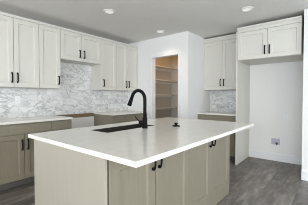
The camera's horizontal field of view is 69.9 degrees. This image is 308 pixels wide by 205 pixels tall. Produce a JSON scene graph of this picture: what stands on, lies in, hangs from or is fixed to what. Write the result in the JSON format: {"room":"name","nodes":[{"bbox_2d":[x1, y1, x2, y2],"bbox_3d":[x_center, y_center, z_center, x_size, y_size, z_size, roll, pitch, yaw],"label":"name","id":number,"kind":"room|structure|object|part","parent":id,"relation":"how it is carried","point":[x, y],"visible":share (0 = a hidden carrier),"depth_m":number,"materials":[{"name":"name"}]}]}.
{"room":"kitchen","nodes":[
{"label":"kitchen","id":0,"kind":"room"},
{"bbox_2d":[1,12,127,128],"bbox_3d":[-3.213,-0.083,2.357,0.120,2.530,10.820,1,2,39],"label":"wall","id":1,"kind":"structure","parent":0,"point":[79,122],"depth_m":4.41,"materials":[{"name":"paint"}]},
{"bbox_2d":[0,12,38,87],"bbox_3d":[-2.137,-0.738,3.272,0.366,1.025,0.706,1,2,39],"label":"upper cabinet","id":2,"kind":"object","parent":1,"relation":"attached to","point":[19,37],"visible":1,"depth_m":3.23,"materials":[{"name":"grey paint"}]},
{"bbox_3d":[-2.143,-0.720,3.049,0.019,0.991,0.348,1,2,39],"label":"door","id":3,"kind":"part","parent":2,"relation":"part of","materials":[{"name":"grey paint"}]},
{"bbox_3d":[-2.030,-1.235,3.173,0.022,0.026,0.706,1,2,39],"label":"rail","id":4,"kind":"part","parent":2,"relation":"part of","materials":[{"name":"grey paint"}]},
{"bbox_3d":[-1.918,-0.726,3.322,0.019,0.991,0.348,1,2,39],"label":"door","id":5,"kind":"part","parent":2,"relation":"part of","materials":[{"name":"grey paint"}]},
{"bbox_2d":[35,22,60,88],"bbox_3d":[-1.802,-0.748,3.681,0.366,1.025,0.348,1,2,39],"label":"upper cabinet","id":6,"kind":"object","parent":1,"relation":"attached to","point":[49,35],"visible":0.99,"depth_m":3.59,"materials":[{"name":"grey paint"}]},
{"bbox_3d":[-1.695,-1.245,3.582,0.022,0.026,0.348,1,2,39],"label":"rail","id":7,"kind":"part","parent":6,"relation":"part of","materials":[{"name":"grey paint"}]},
{"bbox_2d":[0,62,127,118],"bbox_3d":[-1.675,-0.263,4.131,0.008,0.975,3.280,1,2,39],"label":"tile backsplash","id":8,"kind":"structure","parent":1,"relation":"attached to","point":[76,95],"depth_m":4.16,"materials":[{"name":"stone"}]},
{"bbox_2d":[15,96,19,102],"bbox_3d":[-2.172,-0.043,3.516,0.008,0.116,0.072,1,2,39],"label":"wall outlet","id":9,"kind":"object","parent":8,"relation":"attached to","point":[17,98],"visible":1,"depth_m":3.51,"materials":[{"name":"white plastic"}]},
{"bbox_2d":[57,113,93,117],"bbox_3d":[-1.539,0.260,4.307,0.012,0.073,0.845,1,2,39],"label":"wood strip","id":10,"kind":"object","parent":1,"relation":"attached to","point":[82,114],"visible":0.64,"depth_m":4.36,"materials":[{"name":"brown wood"}]},
{"bbox_2d":[60,28,100,65],"bbox_3d":[-1.425,-1.012,4.135,0.366,0.520,0.836,1,2,39],"label":"upper cabinet","id":11,"kind":"object","parent":1,"relation":"attached to","point":[75,47],"visible":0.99,"depth_m":4.01,"materials":[{"name":"grey paint"}]},
{"bbox_3d":[-1.456,-0.993,3.881,0.019,0.486,0.400,1,2,39],"label":"door","id":12,"kind":"part","parent":11,"relation":"part of","materials":[{"name":"grey paint"}]},
{"bbox_3d":[-1.319,-1.256,4.041,0.022,0.026,0.836,1,2,39],"label":"rail","id":13,"kind":"part","parent":11,"relation":"part of","materials":[{"name":"grey paint"}]},
{"bbox_3d":[-1.191,-1.000,4.205,0.019,0.486,0.426,1,2,39],"label":"door","id":14,"kind":"part","parent":11,"relation":"part of","materials":[{"name":"grey paint"}]},
{"bbox_2d":[92,38,115,90],"bbox_3d":[-1.034,-0.771,4.619,0.366,1.025,0.395,1,2,39],"label":"upper cabinet","id":15,"kind":"object","parent":1,"relation":"attached to","point":[104,74],"visible":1,"depth_m":4.51,"materials":[{"name":"grey paint"}]},
{"bbox_3d":[-0.928,-0.756,4.532,0.019,0.991,0.391,1,2,39],"label":"door","id":16,"kind":"part","parent":15,"relation":"part of","materials":[{"name":"grey paint"}]},
{"bbox_2d":[109,42,137,90],"bbox_3d":[-0.703,-0.781,5.023,0.366,1.025,0.646,1,2,39],"label":"upper cabinet","id":17,"kind":"object","parent":1,"relation":"attached to","point":[126,55],"visible":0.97,"depth_m":4.89,"materials":[{"name":"grey paint"}]},
{"bbox_3d":[-0.702,-0.763,4.808,0.019,0.991,0.310,1,2,39],"label":"door","id":18,"kind":"part","parent":17,"relation":"part of","materials":[{"name":"grey paint"}]},
{"bbox_3d":[-0.501,-0.769,5.053,0.019,0.991,0.312,1,2,39],"label":"door","id":19,"kind":"part","parent":17,"relation":"part of","materials":[{"name":"grey paint"}]},
{"bbox_2d":[0,0,307,43],"bbox_3d":[-0.489,-1.353,0.096,7.160,0.120,10.820,1,2,39],"label":"ceiling","id":20,"kind":"structure","parent":0,"point":[132,21],"depth_m":3.44,"materials":[{"name":"paint"}]},
{"bbox_2d":[103,9,114,13],"bbox_3d":[-0.672,-1.366,3.316,0.180,0.011,0.180,1,2,39],"label":"recessed light","id":21,"kind":"object","parent":20,"relation":"in","point":[108,11],"visible":1,"depth_m":3.31,"materials":[{"name":"paint"}]},
{"bbox_2d":[241,6,253,11],"bbox_3d":[1.363,-1.364,3.230,0.180,0.011,0.180,1,2,39],"label":"recessed light","id":22,"kind":"object","parent":20,"relation":"in","point":[245,9],"visible":1,"depth_m":3.23,"materials":[{"name":"paint"}]},
{"bbox_2d":[0,157,307,204],"bbox_3d":[-0.489,1.296,0.161,7.160,0.120,10.820,1,2,39],"label":"floor","id":23,"kind":"structure","parent":0,"point":[253,181],"depth_m":3.02,"materials":[{"name":"grey wood"}]},
{"bbox_2d":[0,121,50,190],"bbox_3d":[-2.012,0.720,3.230,0.654,0.883,0.744,1,2,39],"label":"base cabinet","id":24,"kind":"object","parent":23,"relation":"on","point":[16,149],"visible":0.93,"depth_m":2.99,"materials":[{"name":"grey wood"}]},
{"bbox_3d":[-1.912,0.749,2.909,0.019,0.616,0.368,1,2,39],"label":"door","id":25,"kind":"part","parent":24,"relation":"part of","materials":[{"name":"beige wood"}]},
{"bbox_3d":[-1.794,0.366,3.043,0.019,0.130,0.740,1,2,39],"label":"drawer","id":26,"kind":"part","parent":24,"relation":"part of","materials":[{"name":"beige wood"}]},
{"bbox_2d":[0,115,72,124],"bbox_3d":[-2.011,0.262,3.223,0.636,0.030,1.429,1,2,39],"label":"countertop","id":27,"kind":"structure","parent":24,"relation":"on","point":[5,121],"depth_m":3.24,"materials":[{"name":"white stone"}]},
{"bbox_3d":[-1.676,0.742,3.197,0.019,0.616,0.366,1,2,39],"label":"door","id":28,"kind":"part","parent":24,"relation":"part of","materials":[{"name":"beige wood"}]},
{"bbox_2d":[50,119,71,130],"bbox_3d":[-1.668,0.709,3.649,0.654,0.883,0.336,1,2,39],"label":"base cabinet","id":29,"kind":"object","parent":23,"relation":"on","point":[56,125],"visible":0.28,"depth_m":3.45,"materials":[{"name":"grey wood"}]},
{"bbox_2d":[94,114,124,125],"bbox_3d":[-0.911,0.686,4.575,0.654,0.883,0.328,1,2,39],"label":"base cabinet","id":30,"kind":"object","parent":23,"relation":"on","point":[98,119],"visible":0.27,"depth_m":4.42,"materials":[{"name":"grey wood"}]},
{"bbox_3d":[-0.693,0.333,4.388,0.019,0.130,0.324,1,2,39],"label":"drawer","id":31,"kind":"part","parent":30,"relation":"part of","materials":[{"name":"beige wood"}]},
{"bbox_2d":[34,139,188,204],"bbox_3d":[-0.338,0.752,1.962,0.996,0.881,0.969,1,2,39],"label":"base cabinet","id":32,"kind":"object","parent":23,"relation":"on","point":[165,181],"depth_m":1.59,"materials":[{"name":"beige wood"}]},
{"bbox_3d":[-0.653,0.760,1.606,0.960,0.881,0.019,1,2,39],"label":"island end panel","id":33,"kind":"part","parent":32,"relation":"part of","materials":[{"name":"beige wood"}]},
{"bbox_3d":[-0.135,0.714,1.494,0.019,0.744,0.436,1,2,39],"label":"door","id":34,"kind":"part","parent":32,"relation":"part of","materials":[{"name":"beige wood"}]},
{"bbox_3d":[0.003,0.422,1.612,0.036,0.161,0.020,1,2,39],"label":"handle","id":35,"kind":"part","parent":32,"relation":"part of","materials":[{"name":"black metal"}]},
{"bbox_3d":[0.162,0.705,1.857,0.019,0.744,0.490,1,2,39],"label":"door","id":36,"kind":"part","parent":32,"relation":"part of","materials":[{"name":"beige wood"}]},
{"bbox_2d":[125,113,142,121],"bbox_3d":[-0.596,0.677,4.959,0.654,0.883,0.662,1,2,39],"label":"base cabinet","id":37,"kind":"object","parent":23,"relation":"on","point":[129,117],"visible":0.05,"depth_m":4.69,"materials":[{"name":"grey wood"}]},
{"bbox_2d":[94,110,147,115],"bbox_3d":[-0.706,0.223,4.818,0.636,0.030,1.008,1,2,39],"label":"countertop","id":38,"kind":"structure","parent":37,"relation":"on","point":[113,113],"depth_m":4.67,"materials":[{"name":"white stone"}]},
{"bbox_2d":[189,135,229,204],"bbox_3d":[0.294,0.733,2.733,0.996,0.881,1.025,1,2,39],"label":"base cabinet","id":39,"kind":"object","parent":23,"relation":"on","point":[209,162],"visible":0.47,"depth_m":2.38,"materials":[{"name":"beige wood"}]},
{"bbox_2d":[28,117,253,167],"bbox_3d":[0.067,0.285,2.345,1.323,0.032,2.109,1,2,39],"label":"countertop","id":40,"kind":"structure","parent":39,"relation":"on","point":[137,147],"depth_m":1.78,"materials":[{"name":"white stone"}]},
{"bbox_2d":[92,124,153,132],"bbox_3d":[-0.309,0.379,2.363,0.263,0.221,0.689,1,2,39],"label":"sink","id":41,"kind":"object","parent":40,"relation":"in","point":[133,126],"visible":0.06,"depth_m":2.45,"materials":[{"name":"black metal"}]},
{"bbox_2d":[127,89,147,128],"bbox_3d":[-0.212,0.061,2.347,0.283,0.414,0.156,1,2,39],"label":"faucet","id":42,"kind":"object","parent":40,"relation":"on","point":[143,121],"visible":0.99,"depth_m":2.30,"materials":[{"name":"black metal"}]},
{"bbox_3d":[-0.170,0.006,2.373,0.228,0.304,0.036,1,2,39],"label":"spout","id":43,"kind":"part","parent":42,"relation":"part of","materials":[{"name":"black metal"}]},
{"bbox_3d":[0.468,0.696,2.231,0.019,0.744,0.464,1,2,39],"label":"door","id":44,"kind":"part","parent":39,"relation":"part of","materials":[{"name":"beige wood"}]},
{"bbox_3d":[0.278,1.117,2.756,0.954,0.112,1.025,1,2,39],"label":"rail","id":45,"kind":"part","parent":39,"relation":"part of","materials":[{"name":"beige wood"}]},
{"bbox_3d":[0.791,0.686,2.625,0.019,0.744,0.544,1,2,39],"label":"door","id":46,"kind":"part","parent":39,"relation":"part of","materials":[{"name":"beige wood"}]},
{"bbox_2d":[198,114,235,160],"bbox_3d":[1.433,0.685,4.626,0.846,0.883,0.660,1,2,39],"label":"base cabinet","id":47,"kind":"object","parent":23,"relation":"on","point":[200,116],"visible":0.07,"depth_m":4.28,"materials":[{"name":"grey wood"}]},
{"bbox_2d":[197,111,235,115],"bbox_3d":[1.435,0.228,4.618,0.850,0.030,0.638,1,2,39],"label":"countertop","id":48,"kind":"structure","parent":47,"relation":"on","point":[207,112],"depth_m":4.47,"materials":[{"name":"white stone"}]},
{"bbox_3d":[1.253,0.333,4.398,0.842,0.130,0.019,1,2,39],"label":"drawer","id":49,"kind":"part","parent":47,"relation":"part of","materials":[{"name":"beige wood"}]},
{"bbox_3d":[1.415,0.715,4.275,0.423,0.616,0.019,1,2,39],"label":"door","id":50,"kind":"part","parent":47,"relation":"part of","materials":[{"name":"beige wood"}]},
{"bbox_2d":[235,32,249,164],"bbox_3d":[1.735,-0.069,4.288,0.021,2.408,0.775,1,2,39],"label":"panel","id":51,"kind":"object","parent":23,"relation":"on","point":[242,69],"visible":0.76,"depth_m":4.22,"materials":[{"name":"grey paint"}]},
{"bbox_2d":[155,56,177,118],"bbox_3d":[0.500,-0.159,5.468,1.685,2.530,1.300,1,2,39],"label":"wall","id":52,"kind":"structure","parent":0,"point":[172,62],"depth_m":6.01,"materials":[{"name":"beige paint"}]},
{"bbox_2d":[155,94,171,96],"bbox_3d":[0.209,-0.169,5.629,0.250,0.072,1.178,1,2,39],"label":"shelf","id":53,"kind":"object","parent":52,"relation":"attached to","point":[156,95],"visible":0.57,"depth_m":5.72,"materials":[{"name":"white wood"}]},
{"bbox_2d":[155,65,177,71],"bbox_3d":[0.209,-0.864,5.612,0.250,0.072,1.178,1,2,39],"label":"shelf","id":54,"kind":"object","parent":52,"relation":"attached to","point":[157,67],"visible":0.57,"depth_m":5.71,"materials":[{"name":"white wood"}]},
{"bbox_2d":[155,79,177,83],"bbox_3d":[0.209,-0.529,5.620,0.250,0.072,1.178,1,2,39],"label":"shelf","id":55,"kind":"object","parent":52,"relation":"attached to","point":[156,80],"visible":0.57,"depth_m":5.73,"materials":[{"name":"white wood"}]},
{"bbox_2d":[155,106,177,109],"bbox_3d":[0.209,0.161,5.637,0.250,0.072,1.178,1,2,39],"label":"shelf","id":56,"kind":"object","parent":52,"relation":"attached to","point":[171,107],"visible":0.57,"depth_m":5.65,"materials":[{"name":"white wood"}]},
{"bbox_2d":[128,31,209,119],"bbox_3d":[0.424,-0.157,5.375,1.685,2.530,1.300,1,2,39],"label":"wall","id":57,"kind":"structure","parent":0,"point":[194,99],"depth_m":4.70,"materials":[{"name":"paint"}]},
{"bbox_2d":[150,50,181,118],"bbox_3d":[0.233,0.033,4.687,0.815,2.185,0.014,1,2,39],"label":"trim","id":58,"kind":"structure","parent":57,"relation":"attached to","point":[179,52],"depth_m":4.46,"materials":[{"name":"white paint"}]},
{"bbox_2d":[213,61,302,156],"bbox_3d":[2.122,-0.137,4.548,1.989,2.530,0.120,1,2,39],"label":"wall","id":59,"kind":"structure","parent":0,"point":[276,89],"depth_m":4.26,"materials":[{"name":"paint"}]},
{"bbox_2d":[203,34,235,90],"bbox_3d":[1.524,-0.820,4.700,0.850,1.105,0.376,1,2,39],"label":"upper cabinet","id":60,"kind":"object","parent":59,"relation":"attached to","point":[219,52],"visible":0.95,"depth_m":4.61,"materials":[{"name":"grey paint"}]},
{"bbox_3d":[1.264,-0.779,4.730,0.406,1.014,0.019,1,2,39],"label":"door","id":61,"kind":"part","parent":60,"relation":"part of","materials":[{"name":"grey paint"}]},
{"bbox_3d":[1.431,-1.341,4.574,0.850,0.057,0.070,1,2,39],"label":"crown","id":62,"kind":"part","parent":60,"relation":"part of","materials":[{"name":"grey paint"}]},
{"bbox_3d":[1.433,-1.300,4.578,0.848,0.026,0.022,1,2,39],"label":"rail","id":63,"kind":"part","parent":60,"relation":"part of","materials":[{"name":"grey paint"}]},
{"bbox_3d":[1.593,-0.773,4.461,0.432,1.014,0.019,1,2,39],"label":"door","id":64,"kind":"part","parent":60,"relation":"part of","materials":[{"name":"grey paint"}]},
{"bbox_2d":[210,90,235,111],"bbox_3d":[1.640,-0.032,4.862,0.850,0.477,0.008,1,2,39],"label":"tile backsplash","id":65,"kind":"structure","parent":59,"relation":"attached to","point":[220,100],"depth_m":4.93,"materials":[{"name":"stone"}]},
{"bbox_2d":[237,16,303,64],"bbox_3d":[2.105,-1.039,3.938,0.962,0.572,0.812,1,2,39],"label":"upper cabinet","id":66,"kind":"object","parent":59,"relation":"attached to","point":[278,41],"visible":1,"depth_m":3.64,"materials":[{"name":"grey paint"}]},
{"bbox_3d":[1.693,-0.993,3.812,0.480,0.478,0.019,1,2,39],"label":"door","id":67,"kind":"part","parent":66,"relation":"part of","materials":[{"name":"grey paint"}]},
{"bbox_3d":[1.874,-1.288,3.650,0.962,0.060,0.070,1,2,39],"label":"crown","id":68,"kind":"part","parent":66,"relation":"part of","materials":[{"name":"grey paint"}]},
{"bbox_3d":[1.877,-1.245,3.654,0.960,0.026,0.022,1,2,39],"label":"rail","id":69,"kind":"part","parent":66,"relation":"part of","materials":[{"name":"grey paint"}]},
{"bbox_3d":[2.065,-0.985,3.507,0.470,0.478,0.019,1,2,39],"label":"door","id":70,"kind":"part","parent":66,"relation":"part of","materials":[{"name":"grey paint"}]},
{"bbox_2d":[249,149,301,164],"bbox_3d":[2.370,1.060,4.287,0.996,0.150,0.014,1,2,39],"label":"baseboard","id":71,"kind":"structure","parent":59,"relation":"attached to","point":[285,158],"depth_m":4.28,"materials":[{"name":"white paint"}]},
{"bbox_2d":[270,137,280,145],"bbox_3d":[2.360,0.760,4.287,0.188,0.156,0.028,1,2,39],"label":"water supply box","id":72,"kind":"object","parent":59,"relation":"attached to","point":[273,141],"visible":1,"depth_m":4.29,"materials":[{"name":"white plastic"}]},
{"bbox_2d":[302,9,307,170],"bbox_3d":[3.792,-0.088,2.552,3.366,2.530,0.855,1,2,39],"label":"wall","id":73,"kind":"structure","parent":0,"point":[305,56],"depth_m":3.27,"materials":[{"name":"paint"}]},
{"bbox_2d":[301,170,307,180],"bbox_3d":[3.517,1.110,2.245,3.366,0.150,0.014,1,2,39],"label":"baseboard","id":74,"kind":"structure","parent":73,"relation":"attached to","point":[304,173],"depth_m":3.28,"materials":[{"name":"white paint"}]}
]}

